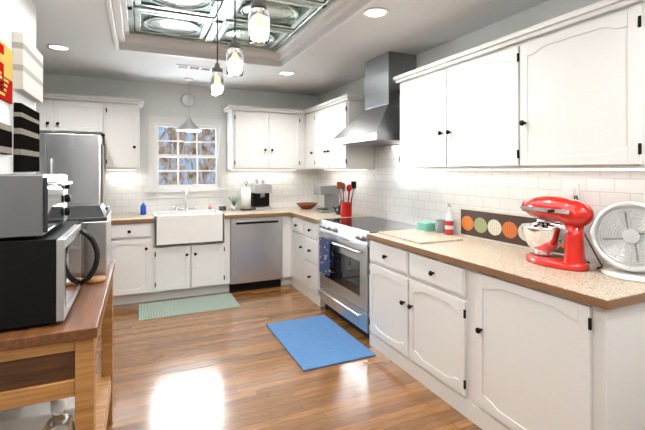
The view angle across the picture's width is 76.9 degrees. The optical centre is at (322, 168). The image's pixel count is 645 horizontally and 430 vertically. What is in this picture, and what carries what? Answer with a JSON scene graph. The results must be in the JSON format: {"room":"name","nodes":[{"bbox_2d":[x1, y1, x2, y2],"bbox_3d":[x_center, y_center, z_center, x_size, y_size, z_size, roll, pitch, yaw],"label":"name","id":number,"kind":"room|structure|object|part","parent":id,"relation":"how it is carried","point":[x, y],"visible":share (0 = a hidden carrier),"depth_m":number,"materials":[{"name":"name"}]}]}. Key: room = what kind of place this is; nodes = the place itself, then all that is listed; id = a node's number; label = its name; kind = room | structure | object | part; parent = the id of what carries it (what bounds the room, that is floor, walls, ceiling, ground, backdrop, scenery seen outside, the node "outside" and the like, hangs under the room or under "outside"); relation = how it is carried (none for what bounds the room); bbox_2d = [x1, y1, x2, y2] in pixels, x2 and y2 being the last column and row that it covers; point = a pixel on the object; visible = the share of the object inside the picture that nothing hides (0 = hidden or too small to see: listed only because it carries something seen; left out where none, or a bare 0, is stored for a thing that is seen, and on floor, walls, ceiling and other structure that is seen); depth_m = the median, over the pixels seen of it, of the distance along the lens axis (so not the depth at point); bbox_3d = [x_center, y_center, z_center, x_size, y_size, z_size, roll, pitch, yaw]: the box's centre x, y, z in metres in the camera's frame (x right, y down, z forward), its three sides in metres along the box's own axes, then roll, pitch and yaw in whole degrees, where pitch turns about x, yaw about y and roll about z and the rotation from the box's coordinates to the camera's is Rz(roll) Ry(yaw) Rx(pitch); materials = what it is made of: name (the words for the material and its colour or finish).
{"room":"kitchen","nodes":[
{"label":"kitchen","id":0,"kind":"room"},
{"bbox_2d":[0,0,35,173],"bbox_3d":[-0.960,0.181,0.459,0.120,2.520,4.860,0,0,-24],"label":"wall","id":1,"kind":"structure","parent":0,"point":[17,15],"depth_m":2.20,"materials":[{"name":"white paint"}]},
{"bbox_2d":[0,122,11,154],"bbox_3d":[-1.505,-0.150,1.838,0.020,0.150,0.620,0,0,-24],"label":"sign","id":2,"kind":"object","parent":1,"relation":"attached to","point":[5,139],"visible":1,"depth_m":2.02,"materials":[{"name":"black"}]},
{"bbox_2d":[0,40,12,103],"bbox_3d":[-1.485,-0.485,1.788,0.014,0.280,0.810,0,0,-24],"label":"sign","id":3,"kind":"object","parent":1,"relation":"attached to","point":[6,73],"visible":1,"depth_m":2.06,"materials":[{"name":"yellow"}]},
{"bbox_2d":[13,102,39,171],"bbox_3d":[-1.763,-0.173,2.429,0.035,0.380,0.450,0,0,-24],"label":"sign","id":4,"kind":"object","parent":1,"relation":"attached to","point":[26,138],"visible":1,"depth_m":2.32,"materials":[{"name":"black"}]},
{"bbox_2d":[12,31,42,102],"bbox_3d":[-1.754,-0.588,2.429,0.050,0.310,0.500,0,0,-24],"label":"box sign","id":5,"kind":"object","parent":1,"relation":"attached to","point":[27,69],"visible":0.92,"depth_m":2.29,"materials":[{"name":"white"}]},
{"bbox_2d":[43,73,318,213],"bbox_3d":[-1.841,0.195,5.174,4.090,2.520,0.140,0,0,-24],"label":"wall","id":6,"kind":"structure","parent":0,"point":[161,99],"depth_m":5.05,"materials":[{"name":"white paint"}]},
{"bbox_2d":[36,93,107,135],"bbox_3d":[-2.883,-0.574,4.431,0.918,0.375,0.340,0,0,-24],"label":"upper cabinet","id":7,"kind":"object","parent":6,"relation":"attached to","point":[63,115],"depth_m":4.35,"materials":[{"name":"white wood"}]},
{"bbox_2d":[104,97,139,168],"bbox_3d":[-2.304,-0.379,4.691,0.352,0.765,0.340,0,0,-24],"label":"upper cabinet","id":8,"kind":"object","parent":6,"relation":"attached to","point":[115,121],"depth_m":4.54,"materials":[{"name":"white wood"}]},
{"bbox_2d":[146,116,227,198],"bbox_3d":[-1.717,-0.143,5.192,0.980,1.015,0.170,0,0,-24],"label":"window","id":9,"kind":"structure","parent":6,"relation":"in","point":[155,190],"depth_m":5.15,"materials":[{"name":"white wood"}]},
{"bbox_2d":[159,127,215,184],"bbox_3d":[-1.728,-0.165,5.217,0.750,0.780,0.038,0,0,-24],"label":"window panel","id":10,"kind":"object","parent":9,"relation":"attached to","point":[171,163],"visible":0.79,"depth_m":5.21,"materials":[{"name":"clear glass"}]},
{"bbox_2d":[180,93,195,107],"bbox_3d":[-1.703,-0.875,5.151,0.190,0.190,0.020,0,0,-24],"label":"mirror","id":11,"kind":"object","parent":6,"relation":"attached to","point":[188,100],"visible":1,"depth_m":5.14,"materials":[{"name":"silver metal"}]},
{"bbox_2d":[105,168,316,213],"bbox_3d":[-1.318,0.260,5.328,2.730,0.550,0.008,0,0,-24],"label":"tile backsplash","id":12,"kind":"structure","parent":6,"relation":"attached to","point":[125,190],"depth_m":5.33,"materials":[{"name":"white tile"}]},
{"bbox_2d":[223,105,305,168],"bbox_3d":[-0.732,-0.392,5.380,1.090,0.795,0.378,0,0,-24],"label":"upper cabinet","id":13,"kind":"object","parent":6,"relation":"attached to","point":[264,138],"visible":1,"depth_m":5.22,"materials":[{"name":"white wood"}]},
{"bbox_2d":[96,284,481,429],"bbox_3d":[-0.369,1.495,1.907,4.090,0.100,7.260,0,0,-24],"label":"floor","id":14,"kind":"structure","parent":0,"point":[238,368],"depth_m":2.78,"materials":[{"name":"brown wood"}]},
{"bbox_2d":[0,260,114,429],"bbox_3d":[-1.200,0.985,1.748,0.495,0.920,1.110,0,0,-24],"label":"kitchen cart","id":15,"kind":"object","parent":14,"relation":"on","point":[47,362],"visible":0.71,"depth_m":1.33,"materials":[{"name":"brown wood"}]},
{"bbox_2d":[0,396,74,429],"bbox_3d":[-1.200,1.042,1.742,0.340,0.234,0.500,0,0,-24],"label":"bin","id":16,"kind":"object","parent":15,"relation":"on","point":[35,417],"visible":0.15,"depth_m":1.53,"materials":[{"name":"white plastic"}]},
{"bbox_2d":[0,221,99,329],"bbox_3d":[-1.120,0.379,1.546,0.463,0.289,0.546,0,0,-24],"label":"microwave","id":17,"kind":"object","parent":15,"relation":"on","point":[43,280],"visible":0.98,"depth_m":1.34,"materials":[{"name":"black metal"}]},
{"bbox_2d":[0,174,72,238],"bbox_3d":[-1.141,0.126,1.489,0.368,0.214,0.435,0,0,-24],"label":"toaster oven","id":18,"kind":"object","parent":17,"relation":"on","point":[33,206],"visible":1,"depth_m":1.33,"materials":[{"name":"silver metal"}]},
{"bbox_3d":[-0.997,0.374,1.737,0.082,0.246,0.022,0,0,-24],"label":"handle","id":19,"kind":"part","parent":17,"relation":"part of","materials":[{"name":"black plastic"}]},
{"bbox_2d":[43,398,74,429],"bbox_3d":[-0.926,0.983,1.427,0.120,0.350,0.118,0,0,-24],"label":"jug","id":20,"kind":"object","parent":15,"relation":"on","point":[60,419],"visible":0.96,"depth_m":1.41,"materials":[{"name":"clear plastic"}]},
{"bbox_2d":[66,203,111,276],"bbox_3d":[-1.262,0.353,2.100,0.284,0.344,0.364,0,0,-24],"label":"ice maker","id":21,"kind":"object","parent":15,"relation":"on","point":[95,218],"visible":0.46,"depth_m":1.98,"materials":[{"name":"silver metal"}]},
{"bbox_2d":[85,275,105,283],"bbox_3d":[-1.059,0.516,1.895,0.090,0.017,0.090,0,0,-24],"label":"coaster","id":22,"kind":"object","parent":15,"relation":"on","point":[97,279],"visible":0.65,"depth_m":1.87,"materials":[{"name":"brown wood"}]},
{"bbox_2d":[36,133,104,204],"bbox_3d":[-2.776,0.552,4.199,0.925,1.800,0.806,0,0,-24],"label":"refrigerator","id":23,"kind":"object","parent":14,"relation":"on","point":[78,160],"visible":0.27,"depth_m":3.99,"materials":[{"name":"silver metal"}]},
{"bbox_2d":[111,214,162,305],"bbox_3d":[-2.149,1.014,4.597,0.550,0.880,0.633,0,0,-24],"label":"base cabinet","id":24,"kind":"object","parent":14,"relation":"on","point":[131,242],"depth_m":4.33,"materials":[{"name":"white wood"}]},
{"bbox_2d":[111,214,154,221],"bbox_3d":[-2.175,0.554,4.580,0.487,0.040,0.644,0,0,-24],"label":"countertop","id":25,"kind":"structure","parent":24,"relation":"on","point":[114,217],"depth_m":4.38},
{"bbox_2d":[140,200,145,214],"bbox_3d":[-2.099,0.448,4.761,0.064,0.169,0.064,0,0,-24],"label":"soap dispenser","id":26,"kind":"object","parent":25,"relation":"on","point":[143,209],"visible":1,"depth_m":4.74,"materials":[{"name":"blue plastic"}]},
{"bbox_2d":[151,242,226,300],"bbox_3d":[-1.605,1.154,4.830,0.760,0.600,0.654,0,0,-24],"label":"base cabinet","id":27,"kind":"object","parent":14,"relation":"on","point":[163,255],"depth_m":4.57,"materials":[{"name":"white wood"}]},
{"bbox_2d":[163,234,222,245],"bbox_3d":[-1.575,0.834,4.765,0.750,0.030,0.510,0,0,-24],"label":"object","id":28,"kind":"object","parent":27,"relation":"on","point":[180,239],"depth_m":4.53,"materials":[{"name":"white ceramic"}]},
{"bbox_2d":[153,190,224,246],"bbox_3d":[-1.594,0.552,4.809,0.750,0.594,0.603,0,0,-24],"label":"sink","id":29,"kind":"object","parent":28,"relation":"in","point":[191,227],"depth_m":4.55,"materials":[{"name":"white ceramic"}]},
{"bbox_2d":[215,208,290,217],"bbox_3d":[-0.894,0.555,5.158,0.805,0.040,0.644,0,0,-24],"label":"countertop","id":30,"kind":"structure","parent":27,"relation":"on","point":[227,213],"depth_m":4.94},
{"bbox_2d":[219,206,225,210],"bbox_3d":[-1.288,0.506,5.236,0.090,0.055,0.040,0,0,-24],"label":"smart display","id":31,"kind":"object","parent":30,"relation":"on","point":[222,208],"visible":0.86,"depth_m":5.22,"materials":[{"name":"black"}]},
{"bbox_2d":[228,195,239,210],"bbox_3d":[-1.138,0.434,5.253,0.207,0.200,0.206,0,0,-24],"label":"plant pot","id":32,"kind":"object","parent":30,"relation":"on","point":[233,207],"visible":1,"depth_m":5.23,"materials":[{"name":"white ceramic"}]},
{"bbox_2d":[240,181,251,209],"bbox_3d":[-0.998,0.347,5.312,0.150,0.374,0.150,0,0,-24],"label":"paper towel holder","id":33,"kind":"object","parent":30,"relation":"on","point":[246,198],"visible":1,"depth_m":5.26,"materials":[{"name":"white paper"}]},
{"bbox_2d":[250,179,271,210],"bbox_3d":[-0.796,0.334,5.351,0.230,0.400,0.325,0,0,-24],"label":"espresso machine","id":34,"kind":"object","parent":30,"relation":"on","point":[260,192],"visible":0.98,"depth_m":5.34,"materials":[{"name":"silver metal"}]},
{"bbox_2d":[138,293,240,320],"bbox_3d":[-1.412,1.448,4.305,0.980,0.008,0.510,0,0,-24],"label":"area rug","id":35,"kind":"object","parent":14,"relation":"on","point":[156,310],"visible":1,"depth_m":4.26,"materials":[{"name":"green fabric"}]},
{"bbox_2d":[229,216,282,291],"bbox_3d":[-0.894,1.017,5.127,0.634,0.875,0.580,0,0,-24],"label":"dishwasher","id":36,"kind":"object","parent":14,"relation":"on","point":[256,252],"visible":0.81,"depth_m":4.87,"materials":[{"name":"silver metal"}]},
{"bbox_2d":[266,315,375,370],"bbox_3d":[-0.057,1.444,3.463,0.600,0.012,0.960,0,0,-24],"label":"area rug","id":37,"kind":"object","parent":14,"relation":"on","point":[314,342],"visible":0.98,"depth_m":3.37,"materials":[{"name":"blue fabric"}]},
{"bbox_2d":[290,214,372,306],"bbox_3d":[0.074,1.014,4.798,0.643,0.880,0.875,0,0,-24],"label":"base cabinet","id":38,"kind":"object","parent":14,"relation":"on","point":[305,273],"depth_m":4.61,"materials":[{"name":"white wood"}]},
{"bbox_2d":[277,206,368,221],"bbox_3d":[-0.056,0.554,5.075,0.654,0.040,1.484,0,0,-24],"label":"countertop","id":39,"kind":"structure","parent":38,"relation":"on","point":[314,216],"depth_m":4.77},
{"bbox_2d":[296,202,317,208],"bbox_3d":[-0.209,0.496,5.459,0.300,0.078,0.300,0,0,-24],"label":"wooden bowl","id":40,"kind":"object","parent":39,"relation":"on","point":[306,205],"visible":1,"depth_m":5.39,"materials":[{"name":"brown wood"}]},
{"bbox_2d":[314,185,339,212],"bbox_3d":[0.053,0.368,5.073,0.260,0.330,0.210,0,0,-24],"label":"coffee maker","id":41,"kind":"object","parent":39,"relation":"on","point":[330,193],"visible":0.96,"depth_m":5.00,"materials":[{"name":"grey plastic"}]},
{"bbox_2d":[333,200,342,214],"bbox_3d":[0.216,0.450,4.762,0.214,0.166,0.176,0,0,-24],"label":"kettle","id":42,"kind":"object","parent":39,"relation":"on","point":[337,210],"visible":0.19,"depth_m":4.72,"materials":[{"name":"black"}]},
{"bbox_2d":[337,181,355,216],"bbox_3d":[0.269,0.336,4.560,0.208,0.392,0.165,0,0,-24],"label":"utensil crock","id":43,"kind":"object","parent":39,"relation":"on","point":[345,209],"visible":1,"depth_m":4.51,"materials":[{"name":"red ceramic"}]},
{"bbox_2d":[317,216,416,338],"bbox_3d":[0.431,0.989,3.931,0.701,0.925,0.988,0,0,-24],"label":"range","id":44,"kind":"object","parent":14,"relation":"on","point":[344,252],"visible":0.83,"depth_m":3.75,"materials":[{"name":"silver metal"}]},
{"bbox_2d":[319,237,332,276],"bbox_3d":[0.036,0.860,4.005,0.041,0.342,0.240,0,0,-24],"label":"towel","id":45,"kind":"object","parent":44,"relation":"hanging from","point":[325,243],"depth_m":3.97,"materials":[{"name":"blue fabric"}]},
{"bbox_2d":[368,238,400,367],"bbox_3d":[0.792,1.009,3.206,0.643,0.880,0.608,0,0,-24],"label":"base cabinet","id":46,"kind":"object","parent":14,"relation":"on","point":[385,258],"depth_m":3.12,"materials":[{"name":"white wood"}]},
{"bbox_2d":[401,246,464,415],"bbox_3d":[1.001,1.008,2.743,0.643,0.880,0.640,0,0,-24],"label":"base cabinet","id":47,"kind":"object","parent":14,"relation":"on","point":[432,289],"depth_m":2.60,"materials":[{"name":"white wood"}]},
{"bbox_2d":[465,266,644,429],"bbox_3d":[1.284,1.006,2.115,0.643,0.880,0.738,0,0,-24],"label":"base cabinet","id":48,"kind":"object","parent":14,"relation":"on","point":[484,334],"depth_m":1.88,"materials":[{"name":"white wood"}]},
{"bbox_2d":[366,230,644,309],"bbox_3d":[1.051,0.547,2.621,0.654,0.040,1.890,0,0,-24],"label":"countertop","id":49,"kind":"structure","parent":48,"relation":"on","point":[592,285],"depth_m":2.11,"materials":[{"name":"beige stone"}]},
{"bbox_2d":[378,229,461,243],"bbox_3d":[0.742,0.522,3.178,0.380,0.012,0.560,0,0,-24],"label":"cutting board","id":50,"kind":"object","parent":49,"relation":"on","point":[418,236],"visible":0.96,"depth_m":3.10,"materials":[{"name":"beige wood"}]},
{"bbox_2d":[417,221,434,231],"bbox_3d":[0.894,0.494,3.499,0.100,0.070,0.120,0,0,-24],"label":"tin box","id":51,"kind":"object","parent":49,"relation":"on","point":[427,226],"visible":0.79,"depth_m":3.46,"materials":[{"name":"teal metal"}]},
{"bbox_2d":[436,219,444,232],"bbox_3d":[0.997,0.476,3.392,0.094,0.105,0.094,0,0,-24],"label":"canister","id":52,"kind":"object","parent":49,"relation":"on","point":[440,225],"visible":0.71,"depth_m":3.35,"materials":[{"name":"grey plastic"}]},
{"bbox_2d":[445,203,453,234],"bbox_3d":[1.024,0.403,3.284,0.068,0.250,0.067,0,0,-24],"label":"decorative bottle","id":53,"kind":"object","parent":49,"relation":"on","point":[449,224],"visible":1,"depth_m":3.26,"materials":[{"name":"white glass"}]},
{"bbox_2d":[460,207,564,255],"bbox_3d":[1.293,0.414,2.834,0.035,0.225,0.900,0,0,-24],"label":"picture frame","id":54,"kind":"object","parent":49,"relation":"on","point":[502,227],"visible":0.52,"depth_m":2.90,"materials":[{"name":"brown"}]},
{"bbox_2d":[520,195,593,271],"bbox_3d":[1.285,0.335,2.242,0.232,0.380,0.405,0,0,-24],"label":"stand mixer","id":55,"kind":"object","parent":49,"relation":"on","point":[544,238],"visible":1,"depth_m":2.18,"materials":[{"name":"red metal"}]},
{"bbox_2d":[590,202,644,282],"bbox_3d":[1.510,0.341,1.960,0.247,0.368,0.308,0,0,-24],"label":"desk fan","id":56,"kind":"object","parent":49,"relation":"on","point":[617,234],"visible":1,"depth_m":1.97,"materials":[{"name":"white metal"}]},
{"bbox_2d":[32,0,548,95],"bbox_3d":[-0.374,-1.175,1.923,4.090,0.200,7.280,0,0,-24],"label":"ceiling","id":57,"kind":"structure","parent":0,"point":[340,56],"depth_m":3.55,"materials":[{"name":"white paint"}]},
{"bbox_2d":[46,44,70,50],"bbox_3d":[-2.317,-1.066,3.570,0.189,0.005,0.189,0,0,42],"label":"recessed light","id":58,"kind":"object","parent":57,"relation":"in","point":[51,46],"depth_m":3.57,"materials":[{"name":"white plastic"}]},
{"bbox_2d":[105,0,132,50],"bbox_3d":[-1.236,-1.137,2.406,0.115,0.152,2.690,0,0,-24],"label":"trim","id":59,"kind":"structure","parent":57,"relation":"attached to","point":[119,6],"depth_m":3.09,"materials":[{"name":"white wood"}]},
{"bbox_2d":[177,77,200,131],"bbox_3d":[-1.574,-0.759,4.792,0.280,0.615,0.280,0,0,-24],"label":"light","id":60,"kind":"object","parent":57,"relation":"hanging from","point":[188,125],"visible":1,"depth_m":4.74,"materials":[{"name":"white metal"}]},
{"bbox_2d":[175,64,211,70],"bbox_3d":[-1.347,-1.063,4.265,0.360,0.010,0.130,0,0,-24],"label":"ceiling vent","id":61,"kind":"object","parent":57,"relation":"in","point":[193,67],"visible":1,"depth_m":4.24,"materials":[{"name":"white metal"}]},
{"bbox_2d":[129,34,272,66],"bbox_3d":[-1.106,-1.133,3.876,1.320,0.152,0.119,0,0,-24],"label":"trim","id":62,"kind":"structure","parent":57,"relation":"attached to","point":[144,40],"depth_m":3.81,"materials":[{"name":"white"}]},
{"bbox_2d":[127,0,333,50],"bbox_3d":[-0.577,-1.199,2.704,1.330,0.030,2.460,0,0,-24],"label":"ceiling panels","id":63,"kind":"object","parent":57,"relation":"attached to","point":[192,20],"visible":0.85,"depth_m":3.24,"materials":[{"name":"silver metal"}]},
{"bbox_2d":[210,0,223,95],"bbox_3d":[-0.731,-0.863,2.825,0.118,0.691,0.118,0,0,-36],"label":"pendant light","id":64,"kind":"object","parent":63,"relation":"hanging from","point":[216,83],"depth_m":2.79,"materials":[{"name":"clear glass"}]},
{"bbox_2d":[219,0,242,78],"bbox_3d":[-0.497,-0.869,2.306,0.118,0.681,0.118,0,0,-36],"label":"pendant light","id":65,"kind":"object","parent":63,"relation":"hanging from","point":[234,56],"depth_m":2.27,"materials":[{"name":"clear glass"}]},
{"bbox_2d":[238,0,269,46],"bbox_3d":[-0.287,-0.890,1.841,0.118,0.641,0.118,0,0,-36],"label":"pendant light","id":66,"kind":"object","parent":63,"relation":"hanging from","point":[259,24],"depth_m":1.80,"materials":[{"name":"clear glass"}]},
{"bbox_2d":[278,71,294,75],"bbox_3d":[-0.399,-1.064,4.522,0.189,0.005,0.189,0,0,-30],"label":"recessed light","id":67,"kind":"object","parent":57,"relation":"in","point":[286,73],"depth_m":4.53,"materials":[{"name":"white"}]},
{"bbox_2d":[273,0,376,67],"bbox_3d":[0.082,-1.136,3.001,0.115,0.152,2.690,0,0,-24],"label":"trim","id":68,"kind":"structure","parent":57,"relation":"attached to","point":[327,15],"depth_m":3.23,"materials":[{"name":"white wood"}]},
{"bbox_2d":[362,7,389,17],"bbox_3d":[0.364,-1.069,2.782,0.189,0.005,0.189,0,0,-30],"label":"recessed light","id":69,"kind":"object","parent":57,"relation":"in","point":[376,12],"depth_m":2.78,"materials":[{"name":"white"}]},
{"bbox_2d":[319,0,609,264],"bbox_3d":[1.465,0.188,2.671,0.120,2.520,7.140,0,0,-24],"label":"wall","id":70,"kind":"structure","parent":0,"point":[539,13],"depth_m":3.03,"materials":[{"name":"white paint"}]},
{"bbox_2d":[304,110,311,168],"bbox_3d":[-0.001,-0.377,5.337,0.340,0.765,0.378,0,0,-24],"label":"upper cabinet","id":71,"kind":"object","parent":70,"relation":"attached to","point":[308,118],"depth_m":5.34,"materials":[{"name":"white wood"}]},
{"bbox_2d":[312,106,323,168],"bbox_3d":[0.137,-0.378,5.031,0.340,0.765,0.526,0,0,-24],"label":"upper cabinet","id":72,"kind":"object","parent":70,"relation":"attached to","point":[317,111],"depth_m":5.04,"materials":[{"name":"white wood"}]},
{"bbox_2d":[324,98,373,168],"bbox_3d":[0.306,-0.379,4.656,0.340,0.765,0.528,0,0,-24],"label":"upper cabinet","id":73,"kind":"object","parent":70,"relation":"attached to","point":[327,122],"depth_m":4.47,"materials":[{"name":"white wood"}]},
{"bbox_2d":[332,51,415,146],"bbox_3d":[0.518,-0.658,3.972,0.521,0.818,0.875,0,0,-24],"label":"range hood","id":74,"kind":"object","parent":70,"relation":"attached to","point":[375,122],"visible":0.75,"depth_m":3.75,"materials":[{"name":"silver metal"}]},
{"bbox_2d":[397,64,436,168],"bbox_3d":[0.939,-0.383,3.252,0.340,0.765,0.653,0,0,-24],"label":"upper cabinet","id":75,"kind":"object","parent":70,"relation":"attached to","point":[418,90],"depth_m":3.22,"materials":[{"name":"white wood"}]},
{"bbox_2d":[437,40,508,168],"bbox_3d":[1.177,-0.384,2.724,0.340,0.765,0.726,0,0,-24],"label":"upper cabinet","id":76,"kind":"object","parent":70,"relation":"attached to","point":[473,88],"depth_m":2.69,"materials":[{"name":"white wood"}]},
{"bbox_2d":[317,144,644,263],"bbox_3d":[0.835,-0.059,3.913,0.008,1.180,4.360,0,0,-24],"label":"tile backsplash","id":77,"kind":"structure","parent":70,"relation":"attached to","point":[388,187],"depth_m":3.31,"materials":[{"name":"white tile"}]},
{"bbox_2d":[563,183,578,199],"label":"wall outlet plate","id":78,"kind":"object","parent":77,"relation":"attached to","point":[571,190],"depth_m":2.42,"materials":[{"name":"white plastic"}]},
{"bbox_2d":[584,232,602,268],"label":"power cord","id":79,"kind":"object","parent":77,"relation":"attached to","point":[601,266],"depth_m":2.28,"materials":[{"name":"black plastic"}]},
{"bbox_2d":[509,0,644,168],"bbox_3d":[1.425,-0.386,2.174,0.340,0.765,0.703,0,0,-24],"label":"upper cabinet","id":80,"kind":"object","parent":70,"relation":"attached to","point":[566,91],"depth_m":2.04,"materials":[{"name":"white wood"}]},
{"bbox_2d":[106,169,644,170],"bbox_3d":[-0.424,0.006,3.334,2.660,0.010,4.260,0,0,-24],"label":"under-cabinet lights","id":81,"kind":"object","parent":80,"relation":"attached to","point":[512,169],"visible":1,"depth_m":2.44,"materials":[{"name":"white"}]}
]}

